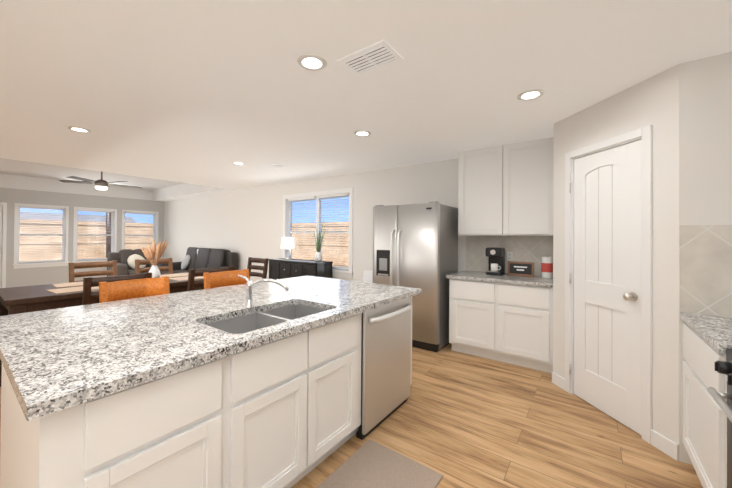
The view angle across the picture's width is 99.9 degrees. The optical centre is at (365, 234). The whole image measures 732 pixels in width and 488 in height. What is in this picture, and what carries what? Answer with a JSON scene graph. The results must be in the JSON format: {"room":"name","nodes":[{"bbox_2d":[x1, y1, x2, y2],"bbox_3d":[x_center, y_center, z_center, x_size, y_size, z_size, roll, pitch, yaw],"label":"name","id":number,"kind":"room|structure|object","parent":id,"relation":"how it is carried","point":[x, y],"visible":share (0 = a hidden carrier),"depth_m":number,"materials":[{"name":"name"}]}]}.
{"room":"kitchen","nodes":[
{"label":"kitchen","id":0,"kind":"room"},
{"bbox_2d":[0,173,164,287],"bbox_3d":[-8.856,-0.038,6.989,0.160,2.800,7.560,0,0,36],"label":"wall","id":1,"kind":"structure","parent":0,"point":[14,189],"depth_m":8.04,"materials":[{"name":"grey paint"}]},
{"bbox_2d":[0,202,6,287],"bbox_3d":[-8.858,0.302,6.875,0.123,2.120,1.060,0,0,36],"label":"door frame","id":2,"kind":"structure","parent":1,"relation":"attached to","point":[3,205],"depth_m":7.25,"materials":[{"name":"white wood"}]},
{"bbox_2d":[12,203,68,268],"bbox_3d":[-8.216,0.040,7.803,0.170,1.575,0.990,0,0,36],"label":"window","id":3,"kind":"structure","parent":1,"relation":"in","point":[64,237],"depth_m":7.79,"materials":[{"name":"white"}]},
{"bbox_2d":[72,207,116,262],"bbox_3d":[-7.601,0.050,8.641,0.170,1.575,0.970,0,0,36],"label":"window","id":4,"kind":"structure","parent":1,"relation":"in","point":[113,231],"depth_m":8.63,"materials":[{"name":"white"}]},
{"bbox_2d":[122,210,158,258],"bbox_3d":[-6.974,0.060,9.496,0.170,1.575,0.990,0,0,36],"label":"window","id":5,"kind":"structure","parent":1,"relation":"in","point":[155,215],"depth_m":9.51,"materials":[{"name":"white"}]},
{"bbox_2d":[0,343,702,487],"bbox_3d":[-3.806,1.403,3.369,12.870,0.060,8.000,0,0,36],"label":"floor","id":6,"kind":"structure","parent":0,"point":[456,419],"depth_m":2.12,"materials":[{"name":"brown wood"}]},
{"bbox_2d":[69,260,116,281],"bbox_3d":[-3.130,0.855,3.599,0.504,1.050,0.460,0,0,36],"label":"dining chair","id":7,"kind":"object","parent":6,"relation":"on","point":[80,265],"visible":0.15,"depth_m":3.72,"materials":[{"name":"brown wood"}]},
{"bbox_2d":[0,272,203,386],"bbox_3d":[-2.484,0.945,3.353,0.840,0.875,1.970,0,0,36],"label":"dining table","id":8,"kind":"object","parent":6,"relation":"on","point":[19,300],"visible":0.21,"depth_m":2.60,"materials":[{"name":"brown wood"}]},
{"bbox_2d":[52,282,82,287],"bbox_3d":[-2.873,0.500,3.142,0.300,0.004,0.440,0,0,39],"label":"placemat","id":9,"kind":"object","parent":8,"relation":"on","point":[60,285],"visible":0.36,"depth_m":3.05,"materials":[{"name":"beige fabric"}]},
{"bbox_2d":[46,286,98,293],"bbox_3d":[-2.614,0.500,2.853,0.300,0.004,0.440,0,0,32],"label":"placemat","id":10,"kind":"object","parent":8,"relation":"on","point":[66,290],"visible":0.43,"depth_m":2.77,"materials":[{"name":"beige fabric"}]},
{"bbox_2d":[141,240,168,277],"bbox_3d":[-2.347,0.281,3.427,0.326,0.453,0.221,0,0,36],"label":"vase","id":11,"kind":"object","parent":8,"relation":"on","point":[158,251],"visible":0.96,"depth_m":3.41,"materials":[{"name":"white ceramic"}]},
{"bbox_2d":[160,273,188,277],"bbox_3d":[-2.377,0.508,3.819,0.315,0.004,0.450,0,0,36],"label":"placemat","id":12,"kind":"object","parent":8,"relation":"on","point":[178,275],"visible":0.43,"depth_m":3.80,"materials":[{"name":"beige fabric"}]},
{"bbox_2d":[169,276,202,280],"bbox_3d":[-2.041,0.509,3.635,0.300,0.004,0.440,0,0,36],"label":"placemat","id":13,"kind":"object","parent":8,"relation":"on","point":[182,278],"visible":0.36,"depth_m":3.53,"materials":[{"name":"beige fabric"}]},
{"bbox_2d":[82,272,151,304],"bbox_3d":[-2.185,0.855,2.633,0.504,1.050,0.460,0,0,36],"label":"dining chair","id":14,"kind":"object","parent":6,"relation":"on","point":[88,294],"visible":0.08,"depth_m":2.38,"materials":[{"name":"brown wood"}]},
{"bbox_2d":[107,249,153,276],"bbox_3d":[-6.018,0.891,8.072,0.950,0.996,1.050,0,0,36],"label":"recliner sofa","id":15,"kind":"object","parent":6,"relation":"on","point":[125,258],"visible":0.35,"depth_m":7.98,"materials":[{"name":"black fabric"}]},
{"bbox_2d":[99,276,169,302],"bbox_3d":[-1.694,0.871,2.359,0.490,1.020,0.480,0,0,36],"label":"bar stool","id":16,"kind":"object","parent":6,"relation":"on","point":[124,289],"visible":0.06,"depth_m":2.48,"materials":[{"name":"orange leather"}]},
{"bbox_2d":[135,258,172,274],"bbox_3d":[-2.752,0.861,4.115,0.504,1.050,0.460,0,0,36],"label":"dining chair","id":17,"kind":"object","parent":6,"relation":"on","point":[139,270],"visible":0.08,"depth_m":4.26,"materials":[{"name":"brown wood"}]},
{"bbox_2d":[157,247,237,273],"bbox_3d":[-4.208,0.872,7.613,2.300,1.055,0.990,0,0,36],"label":"leather sofa","id":18,"kind":"object","parent":6,"relation":"on","point":[201,258],"visible":0.46,"depth_m":7.60,"materials":[{"name":"black"}]},
{"bbox_2d":[187,266,233,290],"bbox_3d":[-1.736,0.862,3.246,0.504,1.050,0.460,0,0,36],"label":"dining chair","id":19,"kind":"object","parent":6,"relation":"on","point":[192,275],"visible":0.02,"depth_m":3.00,"materials":[{"name":"brown wood"}]},
{"bbox_2d":[0,291,420,487],"bbox_3d":[-0.625,0.944,2.020,1.094,0.885,2.242,0,0,36],"label":"kitchen island","id":20,"kind":"object","parent":6,"relation":"on","point":[278,383],"depth_m":1.35,"materials":[{"name":"white wood"}]},
{"bbox_2d":[0,299,251,422],"bbox_3d":[-1.274,0.473,1.492,1.430,0.040,0.650,0,0,36],"label":"island countertop","id":21,"kind":"structure","parent":20,"relation":"on","point":[57,357],"depth_m":1.24,"materials":[{"name":"grey stone"}]},
{"bbox_2d":[140,287,351,342],"bbox_3d":[-0.869,0.480,2.045,1.430,0.040,0.720,0,0,36],"label":"island countertop","id":22,"kind":"structure","parent":20,"relation":"on","point":[202,305],"depth_m":1.95,"materials":[{"name":"grey stone"}]},
{"bbox_2d":[232,276,419,314],"bbox_3d":[-0.376,0.488,2.718,1.430,0.040,0.950,0,0,36],"label":"island countertop","id":23,"kind":"structure","parent":20,"relation":"on","point":[318,291],"depth_m":2.48,"materials":[{"name":"grey stone"}]},
{"bbox_2d":[203,269,249,288],"bbox_3d":[-1.238,0.878,2.980,0.490,1.020,0.480,0,0,36],"label":"bar stool","id":24,"kind":"object","parent":6,"relation":"on","point":[220,279],"visible":0.1,"depth_m":3.10,"materials":[{"name":"orange leather"}]},
{"bbox_2d":[247,257,268,278],"bbox_3d":[-1.721,0.870,4.360,0.460,1.050,0.504,0,0,36],"label":"chair","id":25,"kind":"object","parent":6,"relation":"on","point":[264,268],"visible":0.31,"depth_m":4.54,"materials":[{"name":"brown wood"}]},
{"bbox_2d":[269,258,332,279],"bbox_3d":[-1.278,0.947,5.793,1.380,0.920,0.418,0,0,36],"label":"buffet","id":26,"kind":"object","parent":6,"relation":"on","point":[281,268],"visible":0.42,"depth_m":5.57,"materials":[{"name":"black wood"}]},
{"bbox_2d":[281,237,295,259],"bbox_3d":[-1.517,0.271,6.006,0.290,0.430,0.290,0,0,36],"label":"table lamp","id":27,"kind":"object","parent":26,"relation":"on","point":[287,243],"visible":1,"depth_m":5.90,"materials":[{"name":"white fabric"}]},
{"bbox_2d":[311,220,326,261],"bbox_3d":[-0.823,0.110,5.516,0.327,0.755,0.238,0,0,36],"label":"vase","id":28,"kind":"object","parent":26,"relation":"on","point":[318,256],"visible":1,"depth_m":5.50,"materials":[{"name":"white ceramic"}]},
{"bbox_2d":[350,270,372,282],"bbox_3d":[-0.043,1.003,4.839,0.468,0.818,0.554,0,0,36],"label":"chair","id":29,"kind":"object","parent":6,"relation":"on","point":[367,276],"visible":0.17,"depth_m":5.04,"materials":[{"name":"wood"}]},
{"bbox_2d":[316,439,442,487],"bbox_3d":[-0.171,1.378,1.367,0.520,0.014,1.370,0,0,36],"label":"kitchen rug","id":30,"kind":"object","parent":6,"relation":"on","point":[369,463],"visible":0.98,"depth_m":1.78,"materials":[{"name":"grey fabric"}]},
{"bbox_2d":[373,201,457,351],"bbox_3d":[0.647,0.508,4.155,0.940,1.803,0.783,0,0,36],"label":"fridge","id":31,"kind":"object","parent":6,"relation":"on","point":[415,245],"visible":0.75,"depth_m":3.81,"materials":[{"name":"silver metal"}]},
{"bbox_2d":[446,270,552,372],"bbox_3d":[1.589,0.950,3.605,1.101,0.925,0.643,0,0,36],"label":"base cabinet","id":32,"kind":"object","parent":6,"relation":"on","point":[505,318],"visible":0.9,"depth_m":3.33,"materials":[{"name":"white wood"}]},
{"bbox_2d":[485,247,504,275],"bbox_3d":[1.575,0.325,3.747,0.180,0.325,0.237,0,0,36],"label":"coffee maker","id":33,"kind":"object","parent":32,"relation":"on","point":[495,255],"visible":0.96,"depth_m":3.70,"materials":[{"name":"black plastic"}]},
{"bbox_2d":[491,263,500,270],"bbox_3d":[1.561,0.398,3.699,0.116,0.090,0.081,0,0,36],"label":"coffee mug","id":34,"kind":"object","parent":33,"relation":"on","point":[494,266],"visible":1,"depth_m":3.68,"materials":[{"name":"white ceramic"}]},
{"bbox_2d":[507,261,533,276],"bbox_3d":[1.825,0.407,3.631,0.280,0.166,0.046,0,0,36],"label":"coffee sign","id":35,"kind":"object","parent":32,"relation":"on","point":[521,268],"visible":1,"depth_m":3.61,"materials":[{"name":"brown wood"}]},
{"bbox_2d":[541,256,552,278],"bbox_3d":[2.023,0.368,3.435,0.111,0.240,0.111,0,0,36],"label":"canister","id":36,"kind":"object","parent":32,"relation":"on","point":[546,267],"visible":1,"depth_m":3.39,"materials":[{"name":"white ceramic"}]},
{"bbox_2d":[680,312,731,487],"bbox_3d":[1.981,0.938,1.423,0.632,0.925,0.720,0,0,36],"label":"base cabinet","id":37,"kind":"object","parent":6,"relation":"on","point":[707,340],"visible":0.9,"depth_m":1.55,"materials":[{"name":"white wood"}]},
{"bbox_2d":[707,348,731,487],"bbox_3d":[1.521,0.873,0.833,0.673,1.040,0.764,0,0,36],"label":"range","id":38,"kind":"object","parent":6,"relation":"on","point":[723,367],"visible":1,"depth_m":1.25,"materials":[{"name":"silver metal"}]},
{"bbox_2d":[164,158,552,281],"bbox_3d":[-1.567,0.174,6.420,12.590,2.470,0.174,0,0,36],"label":"wall","id":39,"kind":"structure","parent":0,"point":[245,224],"depth_m":5.54,"materials":[{"name":"white paint"}]},
{"bbox_2d":[282,188,352,277],"bbox_3d":[-0.957,-0.030,5.941,1.910,1.570,0.170,0,0,36],"label":"window","id":40,"kind":"structure","parent":39,"relation":"in","point":[318,196],"depth_m":5.87,"materials":[{"name":"white"}]},
{"bbox_2d":[458,137,553,235],"bbox_3d":[1.698,-0.519,3.731,1.072,1.066,0.326,0,0,36],"label":"upper cabinet","id":41,"kind":"object","parent":39,"relation":"attached to","point":[505,190],"visible":1,"depth_m":3.57,"materials":[{"name":"white wood"}]},
{"bbox_2d":[0,0,731,200],"bbox_3d":[-3.787,-1.302,3.387,12.870,0.410,8.000,0,0,36],"label":"ceiling","id":42,"kind":"structure","parent":0,"point":[166,100],"depth_m":2.13,"materials":[{"name":"white paint"}]},
{"bbox_2d":[67,126,90,132],"bbox_3d":[-2.982,-1.089,3.201,0.184,0.006,0.184,0,0,36],"label":"recessed light","id":43,"kind":"object","parent":42,"relation":"in","point":[82,130],"visible":1,"depth_m":3.19,"materials":[{"name":"white"}]},
{"bbox_2d":[59,172,141,189],"bbox_3d":[-5.420,-1.168,6.374,1.331,0.500,1.272,0,0,36],"label":"ceiling fan","id":44,"kind":"object","parent":42,"relation":"hanging from","point":[100,184],"visible":0.88,"depth_m":6.24,"materials":[{"name":"grey metal"}]},
{"bbox_2d":[232,162,244,164],"bbox_3d":[-1.917,-1.072,4.636,0.184,0.006,0.184,0,0,36],"label":"recessed light","id":45,"kind":"object","parent":42,"relation":"in","point":[239,163],"visible":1,"depth_m":4.64,"materials":[{"name":"white"}]},
{"bbox_2d":[270,163,286,167],"bbox_3d":[-1.355,-1.065,4.763,0.200,0.009,0.200,0,0,36],"label":"ceiling vent","id":46,"kind":"object","parent":42,"relation":"in","point":[278,165],"visible":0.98,"depth_m":4.74,"materials":[{"name":"white"}]},
{"bbox_2d":[297,54,326,70],"bbox_3d":[-0.340,-1.079,1.937,0.184,0.006,0.184,0,0,36],"label":"recessed light","id":47,"kind":"object","parent":42,"relation":"in","point":[309,61],"visible":1,"depth_m":1.93,"materials":[{"name":"white"}]},
{"bbox_2d":[354,130,370,136],"bbox_3d":[-0.038,-1.068,3.262,0.184,0.006,0.184,0,0,36],"label":"recessed light","id":48,"kind":"object","parent":42,"relation":"in","point":[362,133],"visible":1,"depth_m":3.25,"materials":[{"name":"white"}]},
{"bbox_2d":[336,40,403,76],"bbox_3d":[0.024,-1.075,1.898,0.350,0.010,0.225,0,0,36],"label":"ceiling vent","id":49,"kind":"object","parent":42,"relation":"in","point":[374,57],"visible":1,"depth_m":1.88,"materials":[{"name":"white metal"}]},
{"bbox_2d":[517,89,543,100],"bbox_3d":[1.259,-1.065,2.354,0.184,0.006,0.184,0,0,36],"label":"recessed light","id":50,"kind":"object","parent":42,"relation":"in","point":[527,95],"visible":1,"depth_m":2.34,"materials":[{"name":"white"}]},
{"bbox_2d":[552,52,731,464],"bbox_3d":[2.341,0.175,2.539,1.379,2.470,1.493,0,0,36],"label":"wall","id":51,"kind":"structure","parent":0,"point":[676,119],"depth_m":1.98,"materials":[{"name":"white paint"}]},
{"bbox_2d":[574,140,641,434],"bbox_3d":[1.890,0.368,2.421,0.435,2.061,0.452,0,0,36],"label":"pantry door","id":52,"kind":"structure","parent":51,"relation":"in","point":[607,269],"depth_m":2.39,"materials":[{"name":"white wood"}]},
{"label":"outside","id":53,"kind":"structure","parent":0,"visible":0},
{"bbox_3d":[-8.382,1.909,56.320,122.270,0.180,107.400,0,0,36],"label":"lawn","id":54,"kind":"structure","parent":53,"visible":0},
{"bbox_2d":[20,212,135,227],"bbox_3d":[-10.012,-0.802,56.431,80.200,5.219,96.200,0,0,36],"label":"house","id":55,"kind":"structure","parent":54,"relation":"on","point":[24,215],"depth_m":53.33,"materials":[{"name":"beige"}]},
{"bbox_2d":[106,212,110,257],"bbox_3d":[-9.308,-0.164,11.142,0.658,3.336,1.646,0,0,36],"label":"tree","id":56,"kind":"object","parent":54,"relation":"on","point":[108,226],"depth_m":11.14,"materials":[{"name":"brown wood"}]},
{"bbox_2d":[19,219,348,266],"bbox_3d":[-2.320,0.444,0.458,30.546,2.080,20.444,0,0,36],"label":"fence","id":57,"kind":"object","parent":54,"relation":"on","point":[303,255],"depth_m":12.56,"materials":[{"name":"brown wood"}]}
]}

